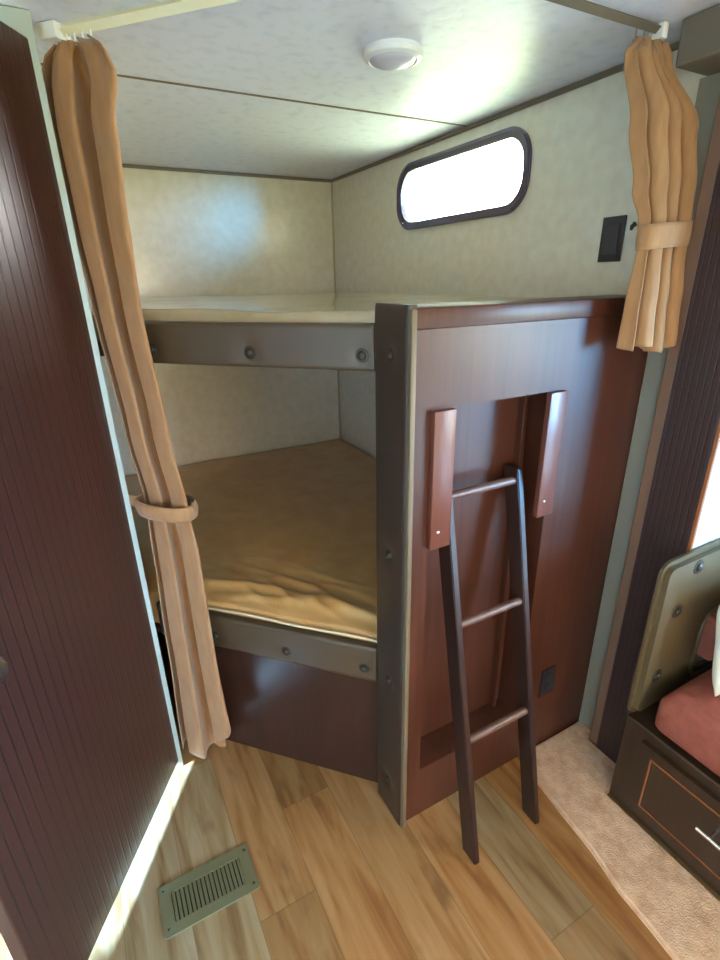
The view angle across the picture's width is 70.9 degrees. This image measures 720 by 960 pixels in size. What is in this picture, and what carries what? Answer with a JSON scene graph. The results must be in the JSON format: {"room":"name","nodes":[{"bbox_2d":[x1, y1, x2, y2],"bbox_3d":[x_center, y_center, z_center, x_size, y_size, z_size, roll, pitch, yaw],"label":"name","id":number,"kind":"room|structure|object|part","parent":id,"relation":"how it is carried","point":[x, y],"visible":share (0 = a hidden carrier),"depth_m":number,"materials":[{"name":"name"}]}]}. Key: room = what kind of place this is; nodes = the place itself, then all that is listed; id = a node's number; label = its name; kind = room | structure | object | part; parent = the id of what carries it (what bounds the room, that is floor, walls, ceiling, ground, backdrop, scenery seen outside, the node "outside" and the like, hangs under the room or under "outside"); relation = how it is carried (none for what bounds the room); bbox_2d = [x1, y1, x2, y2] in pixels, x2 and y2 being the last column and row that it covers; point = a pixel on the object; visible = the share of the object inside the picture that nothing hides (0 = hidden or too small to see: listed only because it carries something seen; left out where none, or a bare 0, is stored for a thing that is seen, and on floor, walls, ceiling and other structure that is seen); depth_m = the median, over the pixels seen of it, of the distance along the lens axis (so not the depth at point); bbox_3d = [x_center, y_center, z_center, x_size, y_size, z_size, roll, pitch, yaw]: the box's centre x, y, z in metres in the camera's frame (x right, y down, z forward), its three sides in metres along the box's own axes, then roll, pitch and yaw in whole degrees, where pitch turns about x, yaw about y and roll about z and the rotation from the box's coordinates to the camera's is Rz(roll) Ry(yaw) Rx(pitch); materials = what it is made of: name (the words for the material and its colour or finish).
{"room":"camper trailer interior","nodes":[
{"label":"camper trailer interior","id":0,"kind":"room"},
{"bbox_2d":[83,168,339,475],"bbox_3d":[-0.719,-0.536,2.753,1.432,1.985,0.050,-12,24,-26],"label":"wall","id":1,"kind":"structure","parent":0,"point":[192,234],"depth_m":2.62,"materials":[{"name":"beige paint"}]},
{"bbox_2d":[122,164,331,182],"bbox_3d":[-0.713,-1.443,2.367,1.292,0.014,0.012,-12,24,-26],"label":"trim","id":2,"kind":"structure","parent":1,"relation":"attached to","point":[123,165],"depth_m":2.39,"materials":[{"name":"brown"}]},
{"bbox_2d":[331,183,340,438],"bbox_3d":[-0.131,-0.644,3.016,0.008,1.971,0.008,-12,24,-26],"label":"trim","id":3,"kind":"structure","parent":1,"relation":"attached to","point":[331,183],"depth_m":2.80,"materials":[{"name":"beige"}]},
{"bbox_2d":[0,632,719,959],"bbox_3d":[0.354,1.308,0.833,3.250,0.060,5.400,-12,24,-26],"label":"floor","id":4,"kind":"structure","parent":0,"point":[339,878],"depth_m":1.36,"materials":[{"name":"brown wood"}]},
{"bbox_2d":[158,844,259,939],"bbox_3d":[-0.401,1.084,1.342,0.240,0.008,0.128,-12,24,-26],"label":"floor vent","id":5,"kind":"object","parent":4,"relation":"in","point":[215,885],"visible":1,"depth_m":1.34,"materials":[{"name":"grey metal"}]},
{"bbox_2d":[155,600,377,782],"bbox_3d":[-0.264,0.420,2.276,1.292,0.546,1.771,-12,24,-26],"label":"bunk bed","id":6,"kind":"object","parent":4,"relation":"on","point":[309,696],"visible":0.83,"depth_m":1.58,"materials":[{"name":"brown wood"}]},
{"bbox_2d":[125,439,376,642],"bbox_3d":[-0.270,0.190,2.188,1.280,0.147,1.753,-12,24,-26],"label":"mattress","id":7,"kind":"object","parent":6,"relation":"on","point":[285,536],"visible":0.56,"depth_m":1.96,"materials":[{"name":"beige fabric"}]},
{"bbox_3d":[-0.299,0.485,1.540,0.740,0.121,0.024,6,23,17],"label":"padded rail","id":8,"kind":"part","parent":6,"relation":"part of","materials":[{"name":"brown plastic"}]},
{"bbox_3d":[-0.289,0.729,1.652,0.742,0.435,0.018,6,23,17],"label":"panel","id":9,"kind":"part","parent":6,"relation":"part of","materials":[{"name":"brown wood"}]},
{"bbox_2d":[439,463,538,864],"bbox_3d":[0.354,0.505,1.363,0.263,1.041,0.277,-12,24,-26],"label":"ladder","id":10,"kind":"object","parent":4,"relation":"on","point":[512,481],"visible":0.8,"depth_m":1.35,"materials":[{"name":"brown wood"}]},
{"bbox_3d":[0.254,0.527,1.313,0.022,1.041,0.279,-10,24,-22],"label":"rail","id":11,"kind":"part","parent":10,"relation":"part of","materials":[{"name":"brown wood"}]},
{"bbox_3d":[0.454,0.483,1.412,0.022,1.041,0.279,-10,24,-22],"label":"rail","id":12,"kind":"part","parent":10,"relation":"part of","materials":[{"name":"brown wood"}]},
{"bbox_2d":[375,295,647,827],"bbox_3d":[0.411,0.254,1.434,0.772,1.453,0.148,-12,24,-26],"label":"end panel","id":13,"kind":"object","parent":4,"relation":"on","point":[464,391],"depth_m":1.32,"materials":[{"name":"brown wood"}]},
{"bbox_3d":[0.080,0.323,1.275,0.018,1.452,0.138,-12,24,-26],"label":"padded post","id":14,"kind":"part","parent":13,"relation":"part of","materials":[{"name":"brown plastic"}]},
{"bbox_3d":[0.394,0.257,1.492,0.753,1.405,0.035,-12,24,-26],"label":"panel","id":15,"kind":"part","parent":13,"relation":"part of","materials":[{"name":"brown wood"}]},
{"bbox_3d":[0.404,-0.400,1.185,0.750,0.042,0.134,-12,24,-26],"label":"rail","id":16,"kind":"part","parent":13,"relation":"part of","materials":[{"name":"brown wood"}]},
{"bbox_2d":[539,665,555,697],"bbox_3d":[0.605,0.650,1.628,0.060,0.106,0.008,-12,24,-26],"label":"wall outlet","id":17,"kind":"object","parent":13,"relation":"attached to","point":[548,675],"visible":1,"depth_m":1.62,"materials":[{"name":"black plastic"}]},
{"bbox_2d":[544,683,550,691],"bbox_3d":[0.606,0.671,1.634,0.028,0.028,0.002,-12,24,-26],"label":"socket","id":18,"kind":"object","parent":17,"relation":"attached to","point":[547,686],"depth_m":1.63,"materials":[{"name":"grey plastic"}]},
{"bbox_2d":[546,673,552,681],"bbox_3d":[0.606,0.631,1.618,0.028,0.028,0.002,-12,24,-26],"label":"socket","id":19,"kind":"object","parent":17,"relation":"attached to","point":[549,676],"depth_m":1.62,"materials":[{"name":"grey plastic"}]},
{"bbox_2d":[536,721,719,959],"bbox_3d":[0.925,1.140,1.129,0.320,0.014,1.480,-9,23,-20],"label":"carpet","id":20,"kind":"object","parent":4,"relation":"on","point":[683,916],"visible":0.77,"depth_m":1.39,"materials":[{"name":"beige carpet"}]},
{"bbox_2d":[609,539,719,895],"bbox_3d":[1.335,0.674,1.149,0.857,0.820,1.028,-12,24,-26],"label":"bench","id":21,"kind":"object","parent":4,"relation":"on","point":[666,774],"visible":0.94,"depth_m":1.34,"materials":[{"name":"brown wood"}]},
{"bbox_3d":[0.987,0.970,1.097,0.016,0.250,0.845,-12,24,-26],"label":"drawer","id":22,"kind":"part","parent":21,"relation":"part of","materials":[{"name":"brown wood"}]},
{"bbox_2d":[655,668,719,776],"bbox_3d":[1.363,0.691,1.143,0.800,0.129,0.940,-12,24,-26],"label":"seat cushion","id":23,"kind":"object","parent":21,"relation":"on","point":[687,721],"depth_m":1.30,"materials":[{"name":"fabric"}]},
{"bbox_2d":[693,603,718,660],"bbox_3d":[1.178,0.405,1.537,0.454,0.143,0.064,-12,24,-26],"label":"cushion","id":24,"kind":"object","parent":21,"relation":"on","point":[704,645],"depth_m":1.43,"materials":[{"name":"fabric"}]},
{"bbox_3d":[0.889,0.892,1.202,0.036,0.012,0.160,-12,24,-26],"label":"handle","id":25,"kind":"part","parent":21,"relation":"part of","materials":[{"name":"silver metal"}]},
{"bbox_2d":[712,605,719,696],"bbox_3d":[1.065,0.394,1.353,0.370,0.267,0.098,-12,24,-26],"label":"pillow","id":26,"kind":"object","parent":21,"relation":"on","point":[716,657],"visible":1,"depth_m":1.29,"materials":[{"name":"beige fabric"}]},
{"bbox_2d":[0,0,719,189],"bbox_3d":[0.317,-0.587,0.079,3.250,0.050,5.400,-12,24,-26],"label":"ceiling","id":27,"kind":"structure","parent":0,"point":[481,59],"depth_m":1.27,"materials":[{"name":"white paint"}]},
{"bbox_2d":[41,63,466,126],"bbox_3d":[-0.193,-1.102,1.468,1.292,0.004,0.008,-12,24,-26],"label":"trim","id":28,"kind":"structure","parent":27,"relation":"attached to","point":[118,75],"depth_m":1.44,"materials":[{"name":"brown"}]},
{"bbox_2d":[37,0,668,45],"bbox_3d":[0.006,-0.868,0.920,1.285,0.036,0.305,-2,22,-2],"label":"track","id":29,"kind":"object","parent":27,"relation":"attached to","point":[51,32],"visible":0.85,"depth_m":0.98,"materials":[{"name":"beige metal"}]},
{"bbox_2d":[42,34,230,758],"bbox_3d":[-0.537,0.021,1.363,0.238,1.929,0.119,2,22,8],"label":"curtain","id":30,"kind":"object","parent":29,"relation":"hanging from","point":[81,81],"visible":0.99,"depth_m":1.22,"materials":[{"name":"beige fabric"}]},
{"bbox_2d":[616,36,698,352],"bbox_3d":[0.666,-0.613,1.137,0.200,0.629,0.150,-14,25,-30],"label":"curtain","id":31,"kind":"object","parent":29,"relation":"hanging from","point":[664,120],"visible":1,"depth_m":1.09,"materials":[{"name":"beige fabric"}]},
{"bbox_2d":[362,38,422,70],"bbox_3d":[0.076,-0.971,1.165,0.140,0.029,0.140,-12,24,-26],"label":"recessed light","id":32,"kind":"object","parent":27,"relation":"in","point":[389,54],"visible":1,"depth_m":1.13,"materials":[{"name":"white plastic"}]},
{"bbox_2d":[332,50,706,716],"bbox_3d":[0.397,-0.325,2.168,0.060,1.985,2.105,-12,24,-26],"label":"wall","id":33,"kind":"structure","parent":0,"point":[581,175],"depth_m":1.63,"materials":[{"name":"beige paint"}]},
{"bbox_2d":[97,321,374,370],"bbox_3d":[-0.283,-0.589,1.875,1.292,0.102,1.771,-12,24,-26],"label":"bunk bed","id":34,"kind":"object","parent":33,"relation":"attached to","point":[299,345],"visible":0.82,"depth_m":1.18,"materials":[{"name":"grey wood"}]},
{"bbox_2d":[89,291,541,338],"bbox_3d":[-0.285,-0.631,1.861,1.280,0.078,1.753,-12,24,-26],"label":"mattress","id":35,"kind":"object","parent":34,"relation":"on","point":[328,306],"visible":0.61,"depth_m":1.39,"materials":[{"name":"beige fabric"}]},
{"bbox_2d":[397,126,531,229],"bbox_3d":[0.347,-1.085,1.867,0.028,0.247,0.758,-12,24,-26],"label":"window","id":36,"kind":"structure","parent":33,"relation":"in","point":[513,132],"depth_m":1.78,"materials":[{"name":"grey"}]},
{"bbox_2d":[331,41,679,181],"bbox_3d":[0.310,-1.258,1.853,0.012,0.014,1.923,-12,24,-26],"label":"trim","id":37,"kind":"structure","parent":33,"relation":"attached to","point":[674,46],"depth_m":1.58,"materials":[{"name":"brown"}]},
{"bbox_2d":[597,215,626,261],"bbox_3d":[0.682,-0.652,1.370,0.010,0.112,0.069,-12,24,-26],"label":"light switch","id":38,"kind":"object","parent":33,"relation":"attached to","point":[613,228],"visible":1,"depth_m":1.36,"materials":[{"name":"black plastic"}]},
{"bbox_2d":[630,221,636,229],"bbox_3d":[0.703,-0.653,1.301,0.015,0.021,0.034,12,25,29],"label":"hook","id":39,"kind":"object","parent":33,"relation":"attached to","point":[633,224],"visible":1,"depth_m":1.29,"materials":[{"name":"black plastic"}]},
{"bbox_2d":[579,72,719,729],"bbox_3d":[0.789,0.002,1.446,0.005,1.899,0.067,-12,24,-26],"label":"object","id":40,"kind":"structure","parent":33,"relation":"attached to","point":[708,92],"depth_m":1.44,"materials":[{"name":"grey"}]},
{"bbox_2d":[589,93,719,744],"bbox_3d":[0.799,0.021,1.397,0.036,1.899,0.034,-12,24,-26],"label":"trim","id":41,"kind":"structure","parent":33,"relation":"attached to","point":[713,154],"depth_m":1.31,"materials":[{"name":"brown"}]},
{"bbox_2d":[676,3,719,75],"bbox_3d":[1.251,-0.565,0.163,0.133,0.084,2.235,-12,24,-26],"label":"trim","id":42,"kind":"structure","parent":33,"relation":"attached to","point":[699,44],"depth_m":1.02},
{"bbox_2d":[688,444,719,667],"bbox_3d":[1.156,-0.040,1.416,0.696,1.985,0.029,-12,24,-26],"label":"window","id":43,"kind":"structure","parent":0,"point":[708,531],"depth_m":1.30,"materials":[{"name":"white glass"}]},
{"bbox_2d":[596,162,719,763],"bbox_3d":[0.821,0.050,1.323,0.008,1.899,0.126,-12,24,-26],"label":"wall panel","id":44,"kind":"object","parent":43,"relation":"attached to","point":[692,418],"depth_m":1.28,"materials":[{"name":"laminate"}]},
{"bbox_2d":[686,419,719,552],"bbox_3d":[0.852,0.072,1.267,0.010,1.899,0.010,-12,24,-26],"label":"trim","id":45,"kind":"structure","parent":43,"relation":"attached to","point":[716,443],"depth_m":1.24,"materials":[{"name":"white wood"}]},
{"bbox_3d":[-0.970,-0.182,1.876,0.070,1.985,1.373,-12,24,-26],"label":"wall","id":46,"kind":"structure","parent":0,"visible":0},
{"bbox_2d":[0,21,177,959],"bbox_3d":[-0.631,0.158,1.029,0.103,1.912,0.657,0,22,4],"label":"door","id":47,"kind":"structure","parent":46,"relation":"in","point":[88,754],"depth_m":1.06,"materials":[{"name":"brown laminate"}]},
{"bbox_3d":[-0.624,0.318,0.840,0.060,0.052,0.052,0,22,4],"label":"handle","id":48,"kind":"part","parent":47,"relation":"part of","materials":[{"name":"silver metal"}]},
{"bbox_2d":[0,5,183,768],"bbox_3d":[-0.641,0.038,1.310,0.073,1.984,0.012,-12,24,-26],"label":"trim","id":49,"kind":"structure","parent":46,"relation":"attached to","point":[19,19],"depth_m":1.14,"materials":[{"name":"grey"}]}
]}

